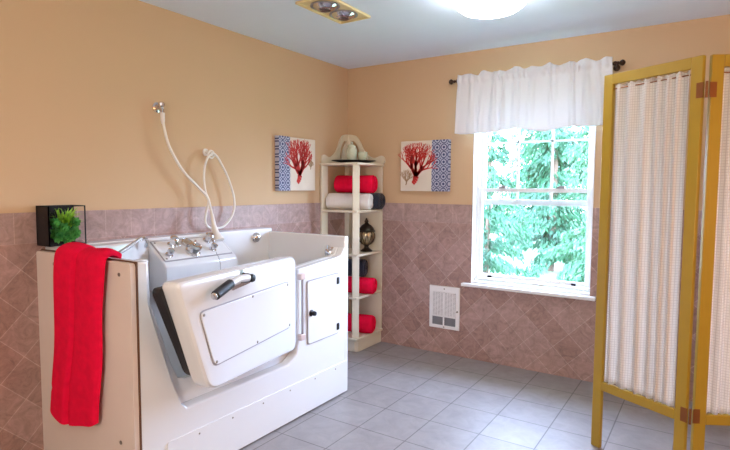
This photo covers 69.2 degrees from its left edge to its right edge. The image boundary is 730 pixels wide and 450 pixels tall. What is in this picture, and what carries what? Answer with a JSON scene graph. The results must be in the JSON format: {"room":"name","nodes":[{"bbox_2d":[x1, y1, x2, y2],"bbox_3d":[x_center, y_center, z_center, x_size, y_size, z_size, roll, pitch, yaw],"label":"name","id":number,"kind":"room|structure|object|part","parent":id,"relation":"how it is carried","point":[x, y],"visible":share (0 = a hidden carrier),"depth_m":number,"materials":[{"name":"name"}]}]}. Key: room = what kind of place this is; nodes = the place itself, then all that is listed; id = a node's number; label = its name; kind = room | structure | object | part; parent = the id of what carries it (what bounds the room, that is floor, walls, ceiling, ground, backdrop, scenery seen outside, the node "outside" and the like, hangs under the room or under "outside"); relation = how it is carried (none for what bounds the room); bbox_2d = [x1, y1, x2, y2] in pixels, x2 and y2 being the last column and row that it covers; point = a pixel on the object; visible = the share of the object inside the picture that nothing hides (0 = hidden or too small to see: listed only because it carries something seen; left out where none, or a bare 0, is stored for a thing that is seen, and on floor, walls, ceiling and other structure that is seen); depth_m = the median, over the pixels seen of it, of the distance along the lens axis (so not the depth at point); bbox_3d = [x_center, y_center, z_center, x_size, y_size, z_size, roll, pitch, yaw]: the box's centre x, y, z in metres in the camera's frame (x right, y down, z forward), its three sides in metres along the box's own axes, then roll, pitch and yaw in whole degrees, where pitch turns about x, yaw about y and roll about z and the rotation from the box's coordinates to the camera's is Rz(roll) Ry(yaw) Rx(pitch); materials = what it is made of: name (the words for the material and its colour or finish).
{"room":"bathroom","nodes":[
{"label":"bathroom","id":0,"kind":"room"},
{"bbox_2d":[0,0,347,212],"bbox_3d":[-1.899,-0.024,2.365,0.150,2.440,6.100,3,5,33],"label":"wall","id":1,"kind":"structure","parent":0,"point":[81,81],"depth_m":3.09,"materials":[{"name":"beige paint"}]},
{"bbox_2d":[152,102,164,112],"bbox_3d":[-1.220,-0.694,3.150,0.066,0.075,0.060,3,5,33],"label":"wall outlet","id":2,"kind":"object","parent":1,"relation":"attached to","point":[157,107],"depth_m":3.14,"materials":[{"name":"silver metal"}]},
{"bbox_2d":[0,203,344,449],"bbox_3d":[-1.837,0.577,2.364,0.008,1.242,6.100,3,5,33],"label":"wall tile","id":3,"kind":"structure","parent":1,"relation":"attached to","point":[21,417],"depth_m":2.64,"materials":[{"name":"tile"}]},
{"bbox_2d":[152,102,235,241],"bbox_3d":[-1.009,-0.311,3.351,0.233,0.865,0.584,3,5,33],"label":"shower hose","id":4,"kind":"object","parent":1,"relation":"attached to","point":[157,107],"visible":0.99,"depth_m":3.36,"materials":[{"name":"white plastic"}]},
{"bbox_2d":[275,135,314,190],"bbox_3d":[-0.550,-0.483,4.209,0.044,0.418,0.441,3,5,33],"label":"print","id":5,"kind":"object","parent":1,"relation":"attached to","point":[294,157],"visible":1,"depth_m":4.16,"materials":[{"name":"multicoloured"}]},
{"bbox_2d":[139,0,729,68],"bbox_3d":[-0.036,-1.203,1.052,4.600,0.120,6.390,3,5,33],"label":"ceiling","id":6,"kind":"structure","parent":0,"point":[396,30],"depth_m":3.42,"materials":[{"name":"paint"}]},
{"bbox_2d":[295,0,370,23],"bbox_3d":[-0.183,-1.272,3.168,0.234,0.042,0.444,3,5,33],"label":"heat lamp","id":7,"kind":"object","parent":6,"relation":"attached to","point":[338,11],"visible":1,"depth_m":3.15,"materials":[{"name":"yellow brass metal"},{"name":"reflective glass"}]},
{"bbox_3d":[-0.233,-1.266,3.091,0.148,0.032,0.148,3,5,33],"label":"bulb","id":8,"kind":"part","parent":7,"relation":"part of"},
{"bbox_3d":[-0.132,-1.276,3.245,0.148,0.032,0.148,3,5,33],"label":"bulb","id":9,"kind":"part","parent":7,"relation":"part of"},
{"bbox_2d":[454,0,526,18],"bbox_3d":[0.677,-1.201,2.856,0.384,0.131,0.384,3,5,33],"label":"ceiling light","id":10,"kind":"object","parent":6,"relation":"attached to","point":[480,9],"visible":1,"depth_m":2.80,"materials":[{"name":"white glass"}]},
{"bbox_2d":[239,342,729,449],"bbox_3d":[-0.051,1.351,1.232,4.600,0.120,6.390,3,5,33],"label":"floor","id":11,"kind":"structure","parent":0,"point":[396,397],"depth_m":3.23,"materials":[{"name":"tile"}]},
{"bbox_2d":[36,227,347,449],"bbox_3d":[-0.753,0.605,3.015,1.097,1.108,1.582,3,5,33],"label":"tub","id":12,"kind":"object","parent":11,"relation":"on","point":[208,344],"visible":0.98,"depth_m":2.62,"materials":[{"name":"white plastic"}]},
{"bbox_2d":[36,205,86,246],"bbox_3d":[-1.519,-0.001,2.674,0.120,0.197,0.224,3,5,33],"label":"planter","id":13,"kind":"object","parent":12,"relation":"on","point":[56,225],"visible":0.99,"depth_m":2.64,"materials":[{"name":"black plastic"}]},
{"bbox_3d":[-1.575,0.005,2.589,0.120,0.197,0.006,3,5,33],"label":"panel","id":14,"kind":"part","parent":13,"relation":"part of","materials":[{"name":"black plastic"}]},
{"bbox_2d":[50,238,74,245],"bbox_3d":[-1.544,0.080,2.679,0.062,0.035,0.122,3,5,33],"label":"tray","id":15,"kind":"object","parent":13,"relation":"on","point":[54,241],"depth_m":2.64,"materials":[{"name":"black plastic"}]},
{"bbox_2d":[50,242,121,426],"bbox_3d":[-1.288,0.501,2.425,0.476,0.841,0.142,3,5,33],"label":"bath towel","id":16,"kind":"object","parent":12,"relation":"on","point":[78,268],"visible":1,"depth_m":2.36,"materials":[{"name":"red fabric"}]},
{"bbox_3d":[-1.302,0.667,2.462,0.790,1.048,0.024,3,5,33],"label":"panel","id":17,"kind":"part","parent":12,"relation":"part of","materials":[{"name":"white plastic"}]},
{"bbox_3d":[-1.220,0.125,2.780,0.041,0.123,0.278,1,4,11],"label":"grab rail","id":18,"kind":"part","parent":12,"relation":"part of","materials":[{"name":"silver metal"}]},
{"bbox_3d":[-1.101,0.157,2.991,0.056,0.056,0.044,3,5,33],"label":"diverter knob","id":19,"kind":"part","parent":12,"relation":"part of","materials":[{"name":"silver metal"}]},
{"bbox_3d":[-1.107,0.096,3.068,0.093,0.074,0.052,3,5,33],"label":"tap handle","id":20,"kind":"part","parent":12,"relation":"part of","materials":[{"name":"silver metal"}]},
{"bbox_2d":[148,235,236,290],"bbox_3d":[-1.037,0.219,3.189,0.210,0.289,0.525,3,5,33],"label":"control panel","id":21,"kind":"object","parent":12,"relation":"on","point":[174,257],"depth_m":3.08,"materials":[{"name":"white plastic"}]},
{"bbox_3d":[-0.966,0.079,3.287,0.093,0.074,0.052,3,5,33],"label":"tap handle","id":22,"kind":"part","parent":12,"relation":"part of","materials":[{"name":"silver metal"}]},
{"bbox_3d":[-0.931,0.137,3.255,0.056,0.056,0.044,3,5,33],"label":"diverter knob","id":23,"kind":"part","parent":12,"relation":"part of","materials":[{"name":"silver metal"}]},
{"bbox_3d":[-0.603,0.471,2.580,0.324,0.555,0.994,3,5,33],"label":"door","id":24,"kind":"part","parent":12,"relation":"part of","materials":[{"name":"white plastic"}]},
{"bbox_3d":[-0.581,0.279,2.470,0.012,0.026,0.155,2,4,19],"label":"latch plate","id":25,"kind":"part","parent":12,"relation":"part of","materials":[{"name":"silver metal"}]},
{"bbox_3d":[-0.566,0.248,2.409,0.038,0.043,0.171,1,4,16],"label":"handle arm","id":26,"kind":"part","parent":12,"relation":"part of","materials":[{"name":"silver metal"}]},
{"bbox_3d":[-0.551,0.467,2.583,0.007,0.258,0.794,2,4,19],"label":"door panel","id":27,"kind":"part","parent":12,"relation":"part of","materials":[{"name":"white plastic"}]},
{"bbox_3d":[-0.509,1.047,2.972,0.009,0.210,1.410,3,5,33],"label":"kick panel","id":28,"kind":"part","parent":12,"relation":"part of","materials":[{"name":"white plastic"}]},
{"bbox_3d":[-0.368,0.484,3.115,0.013,0.380,0.014,3,5,33],"label":"hinge rod","id":29,"kind":"part","parent":12,"relation":"part of","materials":[{"name":"silver metal"}]},
{"bbox_3d":[-0.310,0.533,3.188,0.034,0.040,0.040,3,5,33],"label":"hatch knob","id":30,"kind":"part","parent":12,"relation":"part of","materials":[{"name":"black plastic"}]},
{"bbox_3d":[-0.234,0.173,3.506,0.068,0.085,0.058,3,5,33],"label":"drain knob","id":31,"kind":"part","parent":12,"relation":"part of","materials":[{"name":"silver metal"}]},
{"bbox_2d":[320,135,384,351],"bbox_3d":[-0.110,0.124,4.597,0.401,1.851,0.424,3,5,33],"label":"corner shelf","id":32,"kind":"object","parent":11,"relation":"on","point":[358,303],"visible":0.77,"depth_m":4.59,"materials":[{"name":"beige paint"}]},
{"bbox_3d":[-0.353,0.208,4.574,0.014,1.436,0.085,3,5,33],"label":"panel","id":33,"kind":"part","parent":32,"relation":"part of","materials":[{"name":"beige paint"}]},
{"bbox_3d":[-0.153,0.190,4.845,0.050,1.436,0.050,3,5,33],"label":"corner post","id":34,"kind":"part","parent":32,"relation":"part of","materials":[{"name":"beige paint"}]},
{"bbox_2d":[326,193,372,209],"bbox_3d":[-0.133,-0.203,4.534,0.396,0.138,0.150,1,4,15],"label":"rolled towel","id":35,"kind":"object","parent":32,"relation":"on","point":[333,200],"visible":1,"depth_m":4.48,"materials":[{"name":"white fabric"}]},
{"bbox_2d":[334,175,377,192],"bbox_3d":[-0.081,-0.355,4.582,0.367,0.150,0.166,2,4,21],"label":"rolled towel","id":36,"kind":"object","parent":35,"relation":"on","point":[342,183],"visible":0.96,"depth_m":4.52,"materials":[{"name":"red fabric"}]},
{"bbox_2d":[332,160,374,162],"bbox_3d":[-0.097,-0.541,4.543,0.388,0.027,0.244,-1,4,-15],"label":"serving tray","id":37,"kind":"object","parent":32,"relation":"on","point":[340,161],"visible":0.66,"depth_m":4.46,"materials":[{"name":"black plastic"}]},
{"bbox_2d":[346,142,356,159],"bbox_3d":[-0.113,-0.624,4.519,0.096,0.170,0.096,3,5,33],"label":"ginger jar","id":38,"kind":"object","parent":37,"relation":"on","point":[351,152],"visible":0.9,"depth_m":4.49,"materials":[{"name":"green ceramic"}]},
{"bbox_2d":[358,152,367,159],"bbox_3d":[-0.020,-0.583,4.539,0.088,0.083,0.088,3,5,33],"label":"tea cup","id":39,"kind":"object","parent":37,"relation":"on","point":[361,155],"visible":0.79,"depth_m":4.50,"materials":[{"name":"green ceramic"}]},
{"bbox_3d":[-0.077,0.224,4.375,0.058,1.436,0.024,0,4,-12],"label":"post","id":40,"kind":"part","parent":32,"relation":"part of","materials":[{"name":"beige paint"}]},
{"bbox_2d":[348,313,375,333],"bbox_3d":[-0.102,0.848,4.610,0.377,0.153,0.154,2,4,17],"label":"rolled towel","id":41,"kind":"object","parent":32,"relation":"on","point":[367,323],"visible":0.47,"depth_m":4.52,"materials":[{"name":"red fabric"}]},
{"bbox_2d":[348,276,376,293],"bbox_3d":[-0.085,0.515,4.582,0.366,0.137,0.150,2,4,18],"label":"rolled towel","id":42,"kind":"object","parent":32,"relation":"on","point":[367,285],"visible":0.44,"depth_m":4.50,"materials":[{"name":"red fabric"}]},
{"bbox_2d":[348,259,367,276],"bbox_3d":[-0.130,0.367,4.620,0.297,0.150,0.155,1,4,16],"label":"rolled towel","id":43,"kind":"object","parent":42,"relation":"on","point":[363,264],"visible":0.46,"depth_m":4.55,"materials":[{"name":"black fabric"}]},
{"bbox_2d":[359,218,374,251],"bbox_3d":[0.013,0.084,4.591,0.156,0.290,0.156,3,5,33],"label":"lantern","id":44,"kind":"object","parent":32,"relation":"on","point":[366,231],"visible":0.94,"depth_m":4.54,"materials":[{"name":"metal"}]},
{"bbox_3d":[0.013,0.109,4.593,0.144,0.116,0.144,3,5,33],"label":"globe","id":45,"kind":"part","parent":44,"relation":"part of","materials":[{"name":"clear glass"}]},
{"bbox_3d":[0.013,-0.002,4.585,0.156,0.118,0.156,3,5,33],"label":"lid","id":46,"kind":"part","parent":44,"relation":"part of","materials":[{"name":"metal"}]},
{"bbox_2d":[350,193,384,208],"bbox_3d":[0.007,-0.213,4.637,0.326,0.140,0.144,2,5,27],"label":"rolled towel","id":47,"kind":"object","parent":32,"relation":"on","point":[378,198],"visible":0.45,"depth_m":4.54,"materials":[{"name":"grey fabric"}]},
{"bbox_3d":[0.024,0.198,4.750,0.300,1.436,0.014,3,5,33],"label":"panel","id":48,"kind":"part","parent":32,"relation":"part of","materials":[{"name":"beige paint"}]},
{"bbox_2d":[591,54,729,449],"bbox_3d":[1.537,0.234,2.448,0.895,1.955,0.291,3,5,33],"label":"folding screen","id":49,"kind":"object","parent":11,"relation":"on","point":[641,355],"visible":1,"depth_m":2.46,"materials":[{"name":"white fabric"}]},
{"bbox_3d":[1.345,0.861,2.619,0.022,0.047,0.392,-2,5,-28],"label":"rail","id":50,"kind":"part","parent":49,"relation":"part of","materials":[{"name":"yellow wood"}]},
{"bbox_3d":[1.350,0.069,2.563,0.036,1.541,0.385,-2,5,-28],"label":"fabric panel","id":51,"kind":"part","parent":49,"relation":"part of","materials":[{"name":"fabric"}]},
{"bbox_3d":[1.354,-0.725,2.507,0.022,0.052,0.392,-2,5,-28],"label":"rail","id":52,"kind":"part","parent":49,"relation":"part of","materials":[{"name":"yellow wood"}]},
{"bbox_3d":[1.730,0.880,2.382,0.387,0.047,0.022,1,4,4],"label":"rail","id":53,"kind":"part","parent":49,"relation":"part of","materials":[{"name":"yellow wood"}]},
{"bbox_3d":[1.734,0.088,2.327,0.380,1.541,0.035,1,4,3],"label":"fabric panel","id":54,"kind":"part","parent":49,"relation":"part of","materials":[{"name":"fabric"}]},
{"bbox_3d":[1.739,-0.706,2.270,0.387,0.052,0.022,1,4,4],"label":"rail","id":55,"kind":"part","parent":49,"relation":"part of","materials":[{"name":"yellow wood"}]},
{"bbox_2d":[348,14,729,209],"bbox_3d":[1.674,-0.100,3.747,4.600,2.440,0.140,3,5,33],"label":"wall","id":56,"kind":"structure","parent":0,"point":[390,104],"depth_m":4.24,"materials":[{"name":"beige paint"}]},
{"bbox_2d":[398,139,450,191],"bbox_3d":[0.485,-0.490,4.395,0.473,0.418,0.044,3,5,33],"label":"print","id":57,"kind":"object","parent":56,"relation":"attached to","point":[425,165],"visible":1,"depth_m":4.36,"materials":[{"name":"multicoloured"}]},
{"bbox_2d":[429,285,459,330],"bbox_3d":[0.653,0.681,4.364,0.270,0.354,0.024,3,5,33],"label":"wall heater","id":58,"kind":"object","parent":56,"relation":"attached to","point":[444,304],"visible":1,"depth_m":4.35,"materials":[{"name":"white metal"}]},
{"bbox_2d":[432,291,442,314],"bbox_3d":[0.604,0.648,4.385,0.098,0.196,0.006,3,5,33],"label":"grille","id":59,"kind":"object","parent":58,"relation":"attached to","point":[437,296],"depth_m":4.38,"materials":[{"name":"white metal"}]},
{"bbox_2d":[444,318,454,326],"bbox_3d":[0.694,0.798,4.337,0.094,0.056,0.004,3,5,33],"label":"vent","id":60,"kind":"object","parent":58,"relation":"attached to","point":[448,322],"depth_m":4.34,"materials":[{"name":"grey metal"}]},
{"bbox_2d":[444,292,455,316],"bbox_3d":[0.694,0.653,4.326,0.098,0.196,0.006,3,5,33],"label":"grille","id":61,"kind":"object","parent":58,"relation":"attached to","point":[449,297],"depth_m":4.32,"materials":[{"name":"white metal"}]},
{"bbox_2d":[461,126,595,300],"bbox_3d":[1.242,-0.257,3.990,1.002,1.528,0.192,3,5,33],"label":"window","id":62,"kind":"structure","parent":56,"relation":"in","point":[480,139],"depth_m":4.05,"materials":[{"name":"white paint"}]},
{"bbox_3d":[1.217,0.486,4.012,1.002,0.042,0.118,3,5,33],"label":"sill","id":63,"kind":"part","parent":62,"relation":"part of","materials":[{"name":"white paint"}]},
{"bbox_3d":[1.272,0.080,4.040,0.837,0.715,0.027,3,5,33],"label":"sash","id":64,"kind":"part","parent":62,"relation":"part of","materials":[{"name":"white plastic"}]},
{"bbox_3d":[1.293,-0.572,4.020,0.837,0.847,0.025,3,5,33],"label":"sash","id":65,"kind":"part","parent":62,"relation":"part of","materials":[{"name":"white plastic"}]},
{"bbox_2d":[487,129,588,199],"bbox_3d":[1.292,-0.573,4.018,0.765,0.764,0.008,3,5,33],"label":"grille","id":66,"kind":"object","parent":62,"relation":"attached to","point":[552,140],"depth_m":3.98,"materials":[{"name":"white plastic"}]},
{"bbox_2d":[449,59,625,84],"bbox_3d":[1.203,-1.089,3.844,1.258,0.058,0.107,3,5,33],"label":"curtain rod","id":67,"kind":"object","parent":56,"relation":"attached to","point":[622,62],"visible":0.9,"depth_m":3.52,"materials":[{"name":"brown metal"}]},
{"bbox_2d":[455,56,612,133],"bbox_3d":[1.170,-0.911,3.806,1.130,0.479,0.030,3,5,33],"label":"window valance","id":68,"kind":"object","parent":67,"relation":"hanging from","point":[550,96],"visible":0.95,"depth_m":3.79,"materials":[{"name":"white fabric"}]},
{"bbox_2d":[381,203,701,401],"bbox_3d":[1.633,0.501,3.725,4.292,1.242,0.008,3,5,33],"label":"wall tile","id":69,"kind":"structure","parent":56,"relation":"attached to","point":[424,245],"depth_m":4.24,"materials":[{"name":"tile"}]},
{"label":"outside","id":70,"kind":"structure","parent":0,"visible":0},
{"bbox_2d":[484,212,578,288],"bbox_3d":[12.529,0.619,20.631,32.000,0.050,39.860,3,5,33],"label":"ground","id":71,"kind":"structure","parent":70,"point":[528,254],"depth_m":13.82,"materials":[{"name":"white"}]},
{"bbox_2d":[482,132,533,281],"bbox_3d":[2.311,-0.954,10.033,1.783,4.538,1.709,0,4,-5],"label":"cedar tree","id":72,"kind":"object","parent":71,"relation":"on","point":[492,216],"visible":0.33,"depth_m":9.88,"materials":[{"name":"green plant"}]},
{"bbox_2d":[490,126,585,252],"bbox_3d":[6.013,-2.237,17.663,4.684,6.860,4.385,-3,5,-40],"label":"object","id":73,"kind":"object","parent":71,"relation":"on","point":[513,161],"visible":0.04,"depth_m":17.38,"materials":[{"name":"green plant"}]},
{"bbox_2d":[489,126,588,277],"bbox_3d":[4.455,-1.359,12.450,3.169,5.495,3.023,-2,5,-26],"label":"cedar tree","id":74,"kind":"object","parent":71,"relation":"on","point":[548,225],"visible":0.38,"depth_m":12.43,"materials":[{"name":"green plant"}]},
{"bbox_2d":[543,126,588,288],"bbox_3d":[3.935,-0.708,9.338,1.537,4.111,1.380,1,4,8],"label":"cedar tree","id":75,"kind":"object","parent":71,"relation":"on","point":[572,259],"visible":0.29,"depth_m":9.23,"materials":[{"name":"green plant"}]},
{"bbox_2d":[568,237,587,291],"bbox_3d":[3.288,0.870,7.787,0.879,1.569,1.041,1,4,9],"label":"bush","id":76,"kind":"object","parent":71,"relation":"on","point":[577,276],"visible":0.04,"depth_m":7.76,"materials":[{"name":"green plant"}]}
]}

